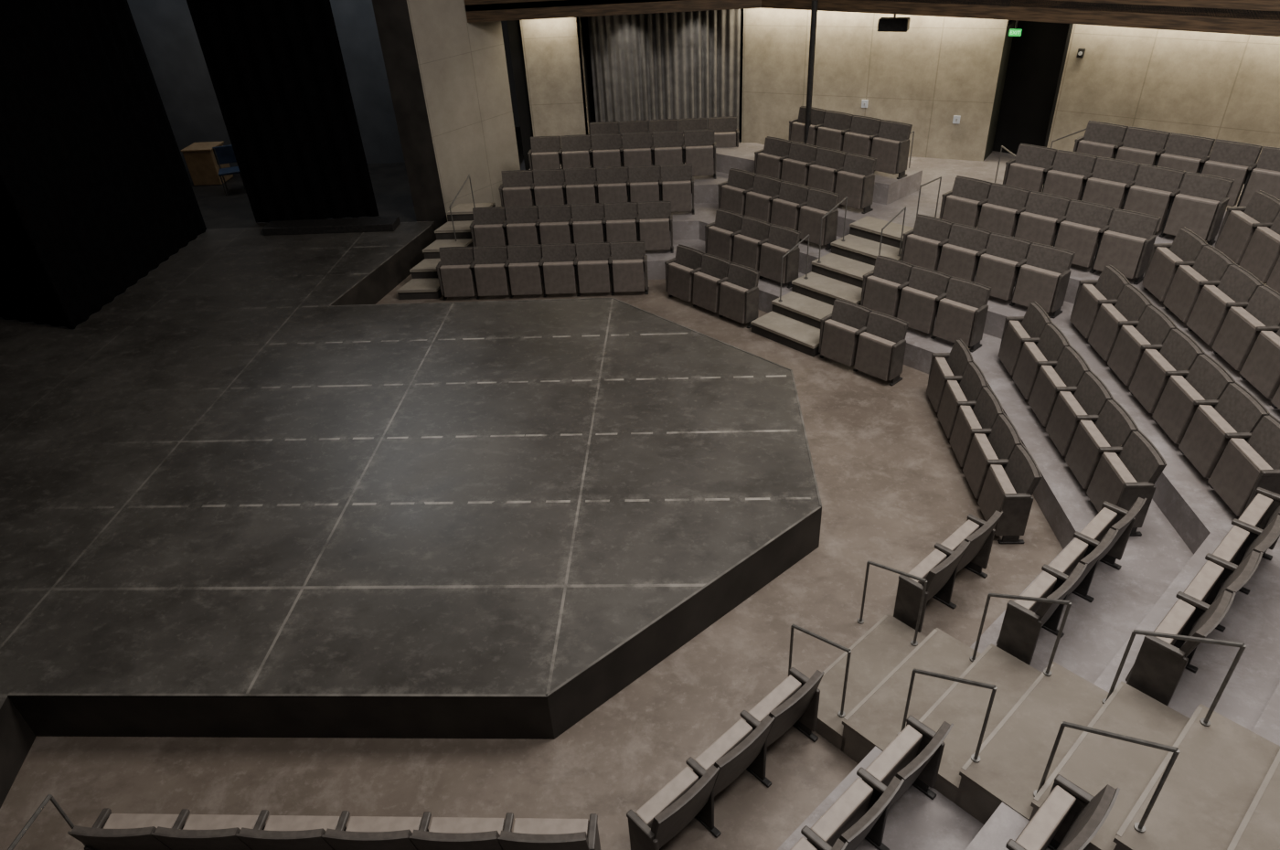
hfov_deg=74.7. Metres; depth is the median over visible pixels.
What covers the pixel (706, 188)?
floor
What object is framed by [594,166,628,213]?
seat
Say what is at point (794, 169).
seat
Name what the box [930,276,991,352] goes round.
seat
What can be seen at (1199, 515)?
seating riser
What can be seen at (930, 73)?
wall
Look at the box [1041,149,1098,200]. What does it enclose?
seat
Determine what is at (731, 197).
seat
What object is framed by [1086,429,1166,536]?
seat
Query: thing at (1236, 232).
seat
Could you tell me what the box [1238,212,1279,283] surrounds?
seat
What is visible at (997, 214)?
seat
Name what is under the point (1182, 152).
seat
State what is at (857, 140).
seat
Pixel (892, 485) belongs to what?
floor
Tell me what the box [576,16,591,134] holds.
wall
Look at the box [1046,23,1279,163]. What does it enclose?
wall
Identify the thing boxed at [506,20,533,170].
wall
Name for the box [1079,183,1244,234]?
floor
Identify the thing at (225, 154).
chair
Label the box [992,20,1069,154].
doorway
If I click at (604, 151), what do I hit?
seat
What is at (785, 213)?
seat
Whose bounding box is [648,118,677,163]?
seat
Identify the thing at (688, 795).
seat
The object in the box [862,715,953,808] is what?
seat
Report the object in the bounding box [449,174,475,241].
handrail
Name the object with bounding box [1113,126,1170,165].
seat
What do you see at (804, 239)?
handrail
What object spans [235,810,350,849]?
seat
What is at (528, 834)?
seat
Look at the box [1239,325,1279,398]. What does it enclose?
seat
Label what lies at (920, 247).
seat
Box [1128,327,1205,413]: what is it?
seat
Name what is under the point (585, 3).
ceiling
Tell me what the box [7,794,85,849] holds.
handrail
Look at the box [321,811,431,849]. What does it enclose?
seat
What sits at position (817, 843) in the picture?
seat
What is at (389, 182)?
floor
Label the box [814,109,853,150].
seat
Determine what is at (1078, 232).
seat
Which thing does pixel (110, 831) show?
seat
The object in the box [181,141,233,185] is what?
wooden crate
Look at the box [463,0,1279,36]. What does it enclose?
balcony
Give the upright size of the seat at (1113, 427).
0.831 m
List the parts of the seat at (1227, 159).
leg, armrest, seat, backrest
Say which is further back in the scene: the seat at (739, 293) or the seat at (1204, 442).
the seat at (739, 293)
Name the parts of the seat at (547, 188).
leg, backrest, seat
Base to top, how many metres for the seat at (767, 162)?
0.831 m
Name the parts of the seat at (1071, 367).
seat, armrest, backrest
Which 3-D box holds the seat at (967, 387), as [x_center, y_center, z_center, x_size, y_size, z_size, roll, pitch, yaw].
[3.813,-0.262,9.967,0.356,0.831,0.592,-1,34,4]
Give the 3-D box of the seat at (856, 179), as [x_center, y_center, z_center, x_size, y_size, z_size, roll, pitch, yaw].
[3.499,-3.943,13.709,0.356,0.831,0.622,-29,41,-33]
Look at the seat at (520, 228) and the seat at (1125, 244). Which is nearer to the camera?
the seat at (1125, 244)
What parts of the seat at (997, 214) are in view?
armrest, seat, backrest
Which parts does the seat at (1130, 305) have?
seat, armrest, backrest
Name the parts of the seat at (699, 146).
leg, backrest, seat, panel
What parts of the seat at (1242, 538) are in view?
seat, leg, armrest, backrest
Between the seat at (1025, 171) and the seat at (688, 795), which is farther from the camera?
the seat at (1025, 171)
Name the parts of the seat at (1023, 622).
panel, armrest, seat, leg, armrest, backrest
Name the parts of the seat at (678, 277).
armrest, panel, seat, backrest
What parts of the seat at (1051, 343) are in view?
seat, armrest, backrest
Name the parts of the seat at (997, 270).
armrest, seat, backrest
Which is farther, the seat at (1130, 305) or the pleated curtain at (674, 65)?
the pleated curtain at (674, 65)
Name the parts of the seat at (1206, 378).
seat, armrest, backrest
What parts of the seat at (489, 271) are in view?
armrest, leg, backrest, seat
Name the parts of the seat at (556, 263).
armrest, leg, backrest, seat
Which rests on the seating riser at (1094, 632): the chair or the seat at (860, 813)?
the seat at (860, 813)
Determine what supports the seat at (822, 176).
on the floor at (706, 188)
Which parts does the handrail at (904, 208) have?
post, rail, post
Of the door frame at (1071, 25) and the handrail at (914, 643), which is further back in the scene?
the door frame at (1071, 25)
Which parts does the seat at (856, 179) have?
armrest, seat, backrest, leg, panel, armrest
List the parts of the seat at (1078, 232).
leg, armrest, seat, backrest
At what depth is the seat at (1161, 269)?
10.36 m
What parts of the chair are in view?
leg, leg, backrest, seat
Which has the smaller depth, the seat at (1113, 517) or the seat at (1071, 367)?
the seat at (1113, 517)
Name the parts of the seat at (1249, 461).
seat, armrest, panel, backrest, armrest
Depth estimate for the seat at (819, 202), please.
13.29 m
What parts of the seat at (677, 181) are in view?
leg, seat, backrest, panel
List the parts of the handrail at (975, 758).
post, rail, post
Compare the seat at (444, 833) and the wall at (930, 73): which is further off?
the wall at (930, 73)
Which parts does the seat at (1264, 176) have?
leg, armrest, seat, backrest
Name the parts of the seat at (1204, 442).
seat, armrest, backrest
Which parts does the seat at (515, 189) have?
panel, seat, backrest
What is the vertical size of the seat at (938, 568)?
0.831 m
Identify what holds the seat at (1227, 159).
on the floor at (1243, 184)
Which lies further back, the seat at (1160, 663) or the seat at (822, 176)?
the seat at (822, 176)
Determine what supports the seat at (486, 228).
on the seating riser at (1094, 632)
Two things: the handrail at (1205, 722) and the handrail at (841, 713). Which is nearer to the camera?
the handrail at (1205, 722)
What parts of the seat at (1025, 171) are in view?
panel, armrest, seat, backrest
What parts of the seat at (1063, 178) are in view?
armrest, seat, backrest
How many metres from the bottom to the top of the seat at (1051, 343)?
0.831 m
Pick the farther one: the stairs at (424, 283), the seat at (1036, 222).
the stairs at (424, 283)
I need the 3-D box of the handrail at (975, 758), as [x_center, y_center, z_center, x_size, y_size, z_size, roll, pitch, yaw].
[2.115,2.005,5.830,0.059,1.093,0.620,-26,39,-30]
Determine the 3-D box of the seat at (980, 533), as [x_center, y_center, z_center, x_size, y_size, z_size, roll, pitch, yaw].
[3.038,1.188,7.848,0.592,0.831,0.356,-29,41,-33]
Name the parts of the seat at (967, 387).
seat, armrest, backrest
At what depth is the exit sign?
14.00 m
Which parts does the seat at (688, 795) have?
armrest, panel, seat, backrest, armrest, leg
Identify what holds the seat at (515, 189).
on the seating riser at (1199, 515)
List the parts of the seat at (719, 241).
panel, armrest, seat, backrest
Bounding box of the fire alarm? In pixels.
[1076,48,1085,57]
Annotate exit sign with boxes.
[1008,20,1022,36]
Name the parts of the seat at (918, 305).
armrest, seat, backrest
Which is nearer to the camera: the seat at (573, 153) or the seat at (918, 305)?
the seat at (918, 305)
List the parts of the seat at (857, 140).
armrest, seat, backrest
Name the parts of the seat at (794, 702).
seat, backrest, armrest, panel, leg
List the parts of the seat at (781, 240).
armrest, seat, backrest, leg, panel, armrest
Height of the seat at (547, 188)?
0.831 m
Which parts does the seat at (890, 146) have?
armrest, seat, backrest, leg, panel, armrest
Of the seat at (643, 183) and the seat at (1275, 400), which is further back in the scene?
the seat at (643, 183)
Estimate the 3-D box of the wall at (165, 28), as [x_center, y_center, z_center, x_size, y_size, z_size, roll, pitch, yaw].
[-10.155,-9.360,17.600,12.200,9.000,0.250,-1,34,4]
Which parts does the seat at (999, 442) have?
seat, armrest, backrest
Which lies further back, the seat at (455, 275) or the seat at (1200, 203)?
the seat at (455, 275)
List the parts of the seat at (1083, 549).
seat, leg, armrest, backrest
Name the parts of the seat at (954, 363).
seat, panel, armrest, backrest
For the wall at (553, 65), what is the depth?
16.50 m
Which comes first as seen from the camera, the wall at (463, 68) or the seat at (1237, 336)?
the seat at (1237, 336)
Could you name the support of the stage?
on the floor at (892, 485)
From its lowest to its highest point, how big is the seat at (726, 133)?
0.831 m
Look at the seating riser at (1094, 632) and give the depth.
7.54 m
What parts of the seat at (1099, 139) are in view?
panel, armrest, seat, backrest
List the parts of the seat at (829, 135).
armrest, seat, backrest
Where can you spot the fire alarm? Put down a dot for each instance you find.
(1081, 51)
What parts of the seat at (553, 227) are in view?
leg, backrest, seat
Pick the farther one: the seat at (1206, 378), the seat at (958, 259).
the seat at (958, 259)
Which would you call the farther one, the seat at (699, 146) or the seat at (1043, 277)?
the seat at (699, 146)
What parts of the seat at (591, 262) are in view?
armrest, leg, backrest, seat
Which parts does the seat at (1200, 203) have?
leg, armrest, seat, backrest, leg, panel, armrest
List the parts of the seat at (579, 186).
leg, backrest, seat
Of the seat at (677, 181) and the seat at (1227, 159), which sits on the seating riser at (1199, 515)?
the seat at (677, 181)
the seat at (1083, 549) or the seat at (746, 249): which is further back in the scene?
the seat at (746, 249)
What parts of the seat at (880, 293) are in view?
panel, armrest, seat, backrest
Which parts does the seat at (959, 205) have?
panel, armrest, seat, backrest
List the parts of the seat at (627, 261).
armrest, leg, backrest, seat, panel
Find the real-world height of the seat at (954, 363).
0.831 m
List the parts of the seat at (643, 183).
leg, seat, backrest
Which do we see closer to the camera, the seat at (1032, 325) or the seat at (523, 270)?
the seat at (1032, 325)
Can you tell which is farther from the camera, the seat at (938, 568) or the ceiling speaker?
the ceiling speaker
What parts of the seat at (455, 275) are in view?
armrest, panel, backrest, seat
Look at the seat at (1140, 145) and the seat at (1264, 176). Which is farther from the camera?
the seat at (1140, 145)
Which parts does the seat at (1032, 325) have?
panel, seat, armrest, backrest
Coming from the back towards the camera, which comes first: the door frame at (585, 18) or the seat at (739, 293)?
the door frame at (585, 18)
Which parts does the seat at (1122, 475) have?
seat, armrest, leg, panel, armrest, backrest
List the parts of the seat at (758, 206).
armrest, seat, backrest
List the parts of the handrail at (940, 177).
post, rail, post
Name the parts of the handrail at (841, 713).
post, rail, post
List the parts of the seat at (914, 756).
seat, armrest, backrest, leg, panel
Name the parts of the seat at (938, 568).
panel, armrest, seat, armrest, backrest, leg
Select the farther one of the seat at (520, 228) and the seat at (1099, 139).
the seat at (520, 228)
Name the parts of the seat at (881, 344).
armrest, seat, backrest, leg, panel, armrest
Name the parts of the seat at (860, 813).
seat, backrest, armrest, leg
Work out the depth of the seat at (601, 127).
16.26 m
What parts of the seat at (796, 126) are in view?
panel, armrest, seat, backrest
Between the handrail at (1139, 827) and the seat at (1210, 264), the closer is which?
the handrail at (1139, 827)
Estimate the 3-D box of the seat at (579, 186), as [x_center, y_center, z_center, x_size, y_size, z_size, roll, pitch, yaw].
[-1.065,-4.146,15.055,0.592,0.831,0.356,-1,34,4]
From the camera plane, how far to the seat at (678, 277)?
13.40 m
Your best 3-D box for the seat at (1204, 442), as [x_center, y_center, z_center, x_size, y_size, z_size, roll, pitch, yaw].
[5.560,0.083,8.051,0.356,0.831,0.592,-1,34,4]
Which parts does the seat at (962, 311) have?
leg, armrest, seat, backrest, leg, panel, armrest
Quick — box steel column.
[804,0,818,143]
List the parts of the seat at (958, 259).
armrest, seat, backrest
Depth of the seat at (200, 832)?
5.55 m
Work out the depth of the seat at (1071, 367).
9.41 m
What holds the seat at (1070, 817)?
on the seating riser at (1199, 515)
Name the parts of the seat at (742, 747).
seat, backrest, armrest, leg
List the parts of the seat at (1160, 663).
panel, seat, armrest, leg, armrest, backrest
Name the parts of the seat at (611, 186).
leg, backrest, seat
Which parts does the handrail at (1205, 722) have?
post, rail, post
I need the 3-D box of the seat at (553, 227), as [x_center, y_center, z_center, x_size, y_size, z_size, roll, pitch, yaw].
[-1.467,-3.341,14.493,0.592,0.831,0.356,-1,34,4]
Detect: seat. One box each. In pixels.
[67,808,190,849]
[150,810,269,849]
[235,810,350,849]
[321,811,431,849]
[409,812,513,849]
[436,246,475,299]
[469,206,506,246]
[469,245,509,298]
[497,813,600,849]
[498,170,533,217]
[502,205,538,245]
[504,244,543,298]
[527,136,561,181]
[530,169,565,216]
[535,204,571,251]
[538,243,576,297]
[558,134,591,174]
[562,167,597,207]
[568,202,604,244]
[573,242,610,296]
[588,133,621,178]
[589,121,618,167]
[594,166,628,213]
[602,202,637,246]
[608,241,649,295]
[618,120,648,166]
[619,131,652,178]
[626,165,660,213]
[626,757,721,849]
[635,201,673,253]
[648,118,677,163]
[650,130,683,177]
[659,163,694,214]
[664,244,703,302]
[678,117,707,162]
[682,129,716,179]
[690,253,731,312]
[693,710,775,797]
[704,208,744,262]
[707,116,739,148]
[716,262,759,328]
[717,168,756,215]
[730,215,771,271]
[743,174,782,223]
[746,667,824,747]
[754,136,791,180]
[757,224,800,288]
[768,181,810,231]
[779,141,819,186]
[788,106,827,145]
[789,825,848,849]
[796,187,840,250]
[806,147,847,192]
[806,768,904,849]
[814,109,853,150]
[818,298,871,366]
[833,152,876,213]
[841,115,882,157]
[853,310,908,386]
[860,255,913,318]
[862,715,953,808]
[869,119,912,179]
[893,540,970,632]
[896,265,951,333]
[900,213,953,271]
[926,338,973,412]
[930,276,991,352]
[937,223,991,281]
[937,361,988,438]
[938,175,992,227]
[940,510,1002,578]
[949,385,1003,467]
[962,413,1022,499]
[974,232,1032,300]
[977,182,1030,236]
[977,443,1042,543]
[996,562,1087,665]
[998,301,1051,375]
[1002,143,1057,191]
[1005,839,1026,849]
[1009,242,1075,318]
[1012,322,1070,400]
[1013,191,1071,246]
[1014,774,1119,849]
[1028,345,1090,426]
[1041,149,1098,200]
[1045,370,1113,456]
[1048,528,1118,602]
[1053,199,1114,267]
[1065,398,1138,489]
[1069,264,1130,338]
[1072,120,1128,159]
[1080,156,1141,209]
[1080,497,1147,570]
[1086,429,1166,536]
[1088,283,1152,361]
[1089,208,1161,284]
[1107,304,1177,385]
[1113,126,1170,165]
[1121,163,1185,232]
[1125,590,1236,705]
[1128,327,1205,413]
[1141,227,1208,301]
[1152,352,1235,444]
[1155,132,1215,189]
[1159,171,1234,245]
[1162,245,1234,322]
[1178,382,1269,478]
[1178,550,1262,632]
[1186,263,1263,345]
[1198,138,1262,206]
[1207,414,1279,516]
[1211,284,1279,370]
[1212,514,1279,595]
[1215,190,1279,264]
[1237,146,1279,206]
[1237,487,1279,560]
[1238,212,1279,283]
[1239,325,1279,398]
[1265,256,1279,293]
[1270,385,1279,409]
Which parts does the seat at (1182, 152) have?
armrest, seat, backrest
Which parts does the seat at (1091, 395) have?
seat, armrest, backrest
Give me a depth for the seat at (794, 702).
6.34 m
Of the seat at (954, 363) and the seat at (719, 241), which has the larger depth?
the seat at (719, 241)
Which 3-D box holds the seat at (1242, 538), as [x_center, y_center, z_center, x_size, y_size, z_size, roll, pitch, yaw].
[4.678,1.094,6.604,0.592,0.831,0.356,-29,41,-33]
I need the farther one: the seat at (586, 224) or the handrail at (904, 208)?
the seat at (586, 224)
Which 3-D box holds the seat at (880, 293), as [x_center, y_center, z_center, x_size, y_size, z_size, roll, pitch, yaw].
[3.465,-1.897,11.854,0.356,0.831,0.592,-29,41,-33]
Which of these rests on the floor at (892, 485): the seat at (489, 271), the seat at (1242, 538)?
the seat at (489, 271)
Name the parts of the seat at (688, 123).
backrest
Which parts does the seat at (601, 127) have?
backrest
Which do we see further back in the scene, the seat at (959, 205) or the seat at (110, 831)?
the seat at (959, 205)
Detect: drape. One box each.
[0,0,206,329]
[186,0,378,223]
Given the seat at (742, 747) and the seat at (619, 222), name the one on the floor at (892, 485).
the seat at (742, 747)
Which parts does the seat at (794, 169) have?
armrest, seat, backrest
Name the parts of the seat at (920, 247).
panel, armrest, seat, backrest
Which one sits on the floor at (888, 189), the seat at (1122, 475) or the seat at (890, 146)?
the seat at (890, 146)
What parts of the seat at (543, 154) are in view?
panel, backrest, seat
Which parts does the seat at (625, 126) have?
backrest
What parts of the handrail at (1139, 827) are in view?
post, rail, post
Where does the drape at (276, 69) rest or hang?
on the floor at (389, 182)
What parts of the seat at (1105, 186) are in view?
leg, armrest, seat, backrest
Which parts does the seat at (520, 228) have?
leg, backrest, seat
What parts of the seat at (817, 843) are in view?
armrest, backrest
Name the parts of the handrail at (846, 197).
post, rail, post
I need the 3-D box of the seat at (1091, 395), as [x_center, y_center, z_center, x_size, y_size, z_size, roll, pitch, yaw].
[4.686,-0.090,9.009,0.356,0.831,0.592,-1,34,4]
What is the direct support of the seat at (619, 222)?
on the seating riser at (1094, 632)
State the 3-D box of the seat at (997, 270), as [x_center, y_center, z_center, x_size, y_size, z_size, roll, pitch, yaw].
[4.901,-2.126,11.449,0.356,0.831,0.592,-29,41,-33]
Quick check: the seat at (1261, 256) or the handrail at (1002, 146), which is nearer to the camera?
the seat at (1261, 256)
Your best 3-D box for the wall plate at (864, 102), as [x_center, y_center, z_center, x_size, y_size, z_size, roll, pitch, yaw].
[4.278,-6.117,15.987,0.120,0.140,0.032,12,36,22]
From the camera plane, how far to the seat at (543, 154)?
15.58 m
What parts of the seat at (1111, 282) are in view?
panel, seat, armrest, backrest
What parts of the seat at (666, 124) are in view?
backrest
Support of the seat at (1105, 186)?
on the floor at (888, 189)
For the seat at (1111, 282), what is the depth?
10.36 m
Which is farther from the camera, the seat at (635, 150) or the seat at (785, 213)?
the seat at (635, 150)
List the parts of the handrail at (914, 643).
post, rail, post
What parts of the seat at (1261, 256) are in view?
armrest, backrest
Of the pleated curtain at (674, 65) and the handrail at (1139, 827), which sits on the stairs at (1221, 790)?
the handrail at (1139, 827)
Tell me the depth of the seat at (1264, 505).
6.95 m
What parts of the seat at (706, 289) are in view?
armrest, seat, backrest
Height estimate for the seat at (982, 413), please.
0.831 m
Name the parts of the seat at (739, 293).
armrest, seat, backrest, armrest, panel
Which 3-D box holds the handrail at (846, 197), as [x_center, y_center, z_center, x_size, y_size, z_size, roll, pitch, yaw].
[2.965,-3.003,12.895,0.658,0.881,0.058,-29,41,-33]
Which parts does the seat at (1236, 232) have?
panel, seat, armrest, backrest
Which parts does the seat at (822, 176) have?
armrest, seat, backrest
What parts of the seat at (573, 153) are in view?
leg, backrest, seat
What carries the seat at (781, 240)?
on the seating riser at (1094, 632)
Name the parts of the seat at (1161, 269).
panel, seat, armrest, backrest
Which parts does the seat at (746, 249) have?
armrest, seat, backrest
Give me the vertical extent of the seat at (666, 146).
0.831 m
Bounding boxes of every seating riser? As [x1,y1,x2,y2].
[473,160,1193,849]
[505,167,1279,849]
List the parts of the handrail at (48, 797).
rail, post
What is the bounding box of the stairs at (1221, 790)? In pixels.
[815,613,1279,849]
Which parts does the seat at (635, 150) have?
leg, backrest, seat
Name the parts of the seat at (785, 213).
armrest, seat, backrest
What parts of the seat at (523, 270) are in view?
leg, backrest, seat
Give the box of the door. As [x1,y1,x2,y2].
[983,21,1015,160]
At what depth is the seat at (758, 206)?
14.02 m
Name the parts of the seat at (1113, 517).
seat, leg, armrest, panel, backrest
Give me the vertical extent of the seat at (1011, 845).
0.831 m
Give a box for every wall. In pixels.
[127,0,405,170]
[371,0,447,229]
[406,0,520,221]
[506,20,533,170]
[519,17,589,145]
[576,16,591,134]
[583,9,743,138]
[741,8,1008,161]
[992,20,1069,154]
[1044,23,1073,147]
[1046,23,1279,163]
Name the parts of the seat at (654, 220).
leg, backrest, seat, panel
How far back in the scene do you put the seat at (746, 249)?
13.34 m
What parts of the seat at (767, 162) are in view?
panel, armrest, seat, backrest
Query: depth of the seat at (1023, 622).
6.64 m
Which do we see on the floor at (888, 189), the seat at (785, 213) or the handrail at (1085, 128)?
the handrail at (1085, 128)
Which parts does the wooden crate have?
lid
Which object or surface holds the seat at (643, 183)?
on the seating riser at (1199, 515)
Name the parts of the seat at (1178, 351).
seat, armrest, backrest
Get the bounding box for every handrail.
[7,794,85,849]
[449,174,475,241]
[778,234,809,302]
[788,624,851,717]
[817,196,847,263]
[857,560,927,646]
[878,206,906,255]
[897,668,996,763]
[908,130,914,168]
[916,176,941,217]
[970,593,1071,676]
[994,145,1015,182]
[1033,721,1179,832]
[1050,128,1086,148]
[1102,629,1246,726]
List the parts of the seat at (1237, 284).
seat, armrest, backrest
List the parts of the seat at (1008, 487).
seat, armrest, leg, panel, armrest, backrest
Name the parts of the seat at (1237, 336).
seat, armrest, backrest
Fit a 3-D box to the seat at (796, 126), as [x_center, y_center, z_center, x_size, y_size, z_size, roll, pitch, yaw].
[3.002,-5.255,15.120,0.356,0.831,0.592,-29,41,-33]
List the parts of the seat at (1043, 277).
leg, armrest, seat, backrest, leg, panel, armrest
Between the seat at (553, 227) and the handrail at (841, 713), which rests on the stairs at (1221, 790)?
the handrail at (841, 713)
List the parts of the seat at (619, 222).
leg, backrest, seat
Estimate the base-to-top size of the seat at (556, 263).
0.831 m
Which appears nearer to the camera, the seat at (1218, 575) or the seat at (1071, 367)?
the seat at (1218, 575)
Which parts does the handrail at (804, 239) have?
post, rail, post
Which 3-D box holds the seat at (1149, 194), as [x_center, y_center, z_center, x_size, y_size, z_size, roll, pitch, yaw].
[6.931,-3.055,11.432,0.356,0.831,0.592,-29,41,-33]
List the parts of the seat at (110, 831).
panel, armrest, backrest, armrest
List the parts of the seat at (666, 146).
leg, backrest, seat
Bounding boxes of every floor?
[0,127,1062,849]
[186,162,417,229]
[529,93,1279,746]
[713,142,1266,284]
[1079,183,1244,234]
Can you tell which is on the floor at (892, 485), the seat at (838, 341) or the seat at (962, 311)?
the seat at (838, 341)
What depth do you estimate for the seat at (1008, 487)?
8.40 m
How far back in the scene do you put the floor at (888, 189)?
14.31 m
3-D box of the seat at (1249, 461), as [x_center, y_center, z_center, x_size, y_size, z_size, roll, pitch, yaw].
[5.535,0.406,7.564,0.356,0.831,0.622,-1,34,4]
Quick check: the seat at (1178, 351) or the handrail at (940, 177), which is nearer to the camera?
the seat at (1178, 351)
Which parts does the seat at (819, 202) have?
armrest, seat, backrest, leg, panel, armrest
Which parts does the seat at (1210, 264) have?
seat, armrest, backrest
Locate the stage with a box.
[0,221,821,809]
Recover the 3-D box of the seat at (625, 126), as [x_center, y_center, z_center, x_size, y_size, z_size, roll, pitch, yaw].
[-0.126,-5.447,16.317,0.592,0.831,0.356,-1,34,4]
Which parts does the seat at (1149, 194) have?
leg, armrest, seat, backrest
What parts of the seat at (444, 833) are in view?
backrest, armrest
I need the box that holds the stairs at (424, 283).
[396,202,495,299]
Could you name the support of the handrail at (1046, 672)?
on the stairs at (1221, 790)
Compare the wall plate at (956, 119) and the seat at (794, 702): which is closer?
the seat at (794, 702)
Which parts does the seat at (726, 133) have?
backrest, seat, panel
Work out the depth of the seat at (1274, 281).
9.68 m
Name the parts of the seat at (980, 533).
leg, armrest, panel, backrest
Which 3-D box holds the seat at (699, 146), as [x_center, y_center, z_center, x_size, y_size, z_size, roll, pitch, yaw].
[1.098,-4.984,15.504,0.622,0.831,0.356,-1,34,4]
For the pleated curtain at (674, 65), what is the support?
hanging from the ceiling
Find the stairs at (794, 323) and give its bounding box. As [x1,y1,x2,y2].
[750,215,913,357]
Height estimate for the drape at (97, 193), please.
7.963 m
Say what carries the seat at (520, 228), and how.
on the seating riser at (1094, 632)
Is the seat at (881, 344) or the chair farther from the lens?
the chair
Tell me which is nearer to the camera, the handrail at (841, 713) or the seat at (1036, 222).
the handrail at (841, 713)
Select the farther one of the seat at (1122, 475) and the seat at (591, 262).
the seat at (591, 262)
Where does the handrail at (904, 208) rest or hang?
on the stairs at (794, 323)
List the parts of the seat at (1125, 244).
leg, armrest, seat, backrest, leg, panel, armrest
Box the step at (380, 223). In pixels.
[261,216,400,235]
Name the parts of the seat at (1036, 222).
leg, armrest, seat, backrest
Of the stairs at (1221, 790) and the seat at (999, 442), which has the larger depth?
the seat at (999, 442)
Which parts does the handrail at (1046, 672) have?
post, rail, post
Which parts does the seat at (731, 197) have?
armrest, panel, seat, backrest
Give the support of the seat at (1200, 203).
on the floor at (888, 189)
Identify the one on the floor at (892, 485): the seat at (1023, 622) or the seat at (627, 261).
the seat at (627, 261)
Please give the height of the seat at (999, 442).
0.831 m
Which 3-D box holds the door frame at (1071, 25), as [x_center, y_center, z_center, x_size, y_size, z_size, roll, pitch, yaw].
[7.408,-5.590,14.855,0.050,3.950,0.943,19,39,30]
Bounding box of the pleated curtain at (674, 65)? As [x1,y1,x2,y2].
[587,9,740,133]
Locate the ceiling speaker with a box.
[877,14,910,31]
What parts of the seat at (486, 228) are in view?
panel, backrest, seat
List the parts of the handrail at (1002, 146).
post, rail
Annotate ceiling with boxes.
[464,0,1279,20]
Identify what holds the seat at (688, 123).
on the floor at (706, 188)
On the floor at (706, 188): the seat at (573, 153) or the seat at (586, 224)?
the seat at (573, 153)
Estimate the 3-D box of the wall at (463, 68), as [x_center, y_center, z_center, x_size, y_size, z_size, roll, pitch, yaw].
[-3.346,-7.731,14.507,0.250,9.000,2.105,20,40,31]
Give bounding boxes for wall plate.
[861,99,868,107]
[952,115,960,123]
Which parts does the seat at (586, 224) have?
leg, backrest, seat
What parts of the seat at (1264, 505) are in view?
seat, panel, leg, armrest, backrest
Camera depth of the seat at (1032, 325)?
10.37 m
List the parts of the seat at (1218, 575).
seat, leg, armrest, backrest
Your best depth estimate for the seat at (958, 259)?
11.70 m
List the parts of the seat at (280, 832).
backrest, armrest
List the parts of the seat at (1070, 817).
seat, leg, panel, armrest, backrest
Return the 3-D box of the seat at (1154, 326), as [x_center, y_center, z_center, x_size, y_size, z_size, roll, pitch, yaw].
[5.634,-0.863,9.473,0.356,0.831,0.592,-1,34,4]
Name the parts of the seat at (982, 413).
seat, armrest, backrest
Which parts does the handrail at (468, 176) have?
post, rail, post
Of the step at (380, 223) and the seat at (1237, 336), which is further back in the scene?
the step at (380, 223)
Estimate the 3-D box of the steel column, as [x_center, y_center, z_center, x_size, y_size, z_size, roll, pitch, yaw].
[2.941,-5.899,14.504,0.100,2.590,0.100,-1,34,4]
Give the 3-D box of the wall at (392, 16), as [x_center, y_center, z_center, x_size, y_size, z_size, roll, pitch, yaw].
[-4.156,-7.258,13.867,0.580,9.000,0.250,-2,33,2]
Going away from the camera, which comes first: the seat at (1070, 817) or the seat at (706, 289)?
the seat at (1070, 817)
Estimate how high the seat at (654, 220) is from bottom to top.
0.831 m
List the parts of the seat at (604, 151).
leg, seat, backrest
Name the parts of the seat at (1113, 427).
seat, armrest, backrest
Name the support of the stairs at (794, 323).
on the floor at (892, 485)
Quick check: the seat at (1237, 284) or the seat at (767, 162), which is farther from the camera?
the seat at (767, 162)
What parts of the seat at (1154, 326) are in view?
seat, armrest, backrest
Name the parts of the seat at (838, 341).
panel, armrest, seat, backrest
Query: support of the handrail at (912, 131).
on the floor at (706, 188)
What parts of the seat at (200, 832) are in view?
backrest, armrest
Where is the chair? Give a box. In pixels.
[212,144,246,195]

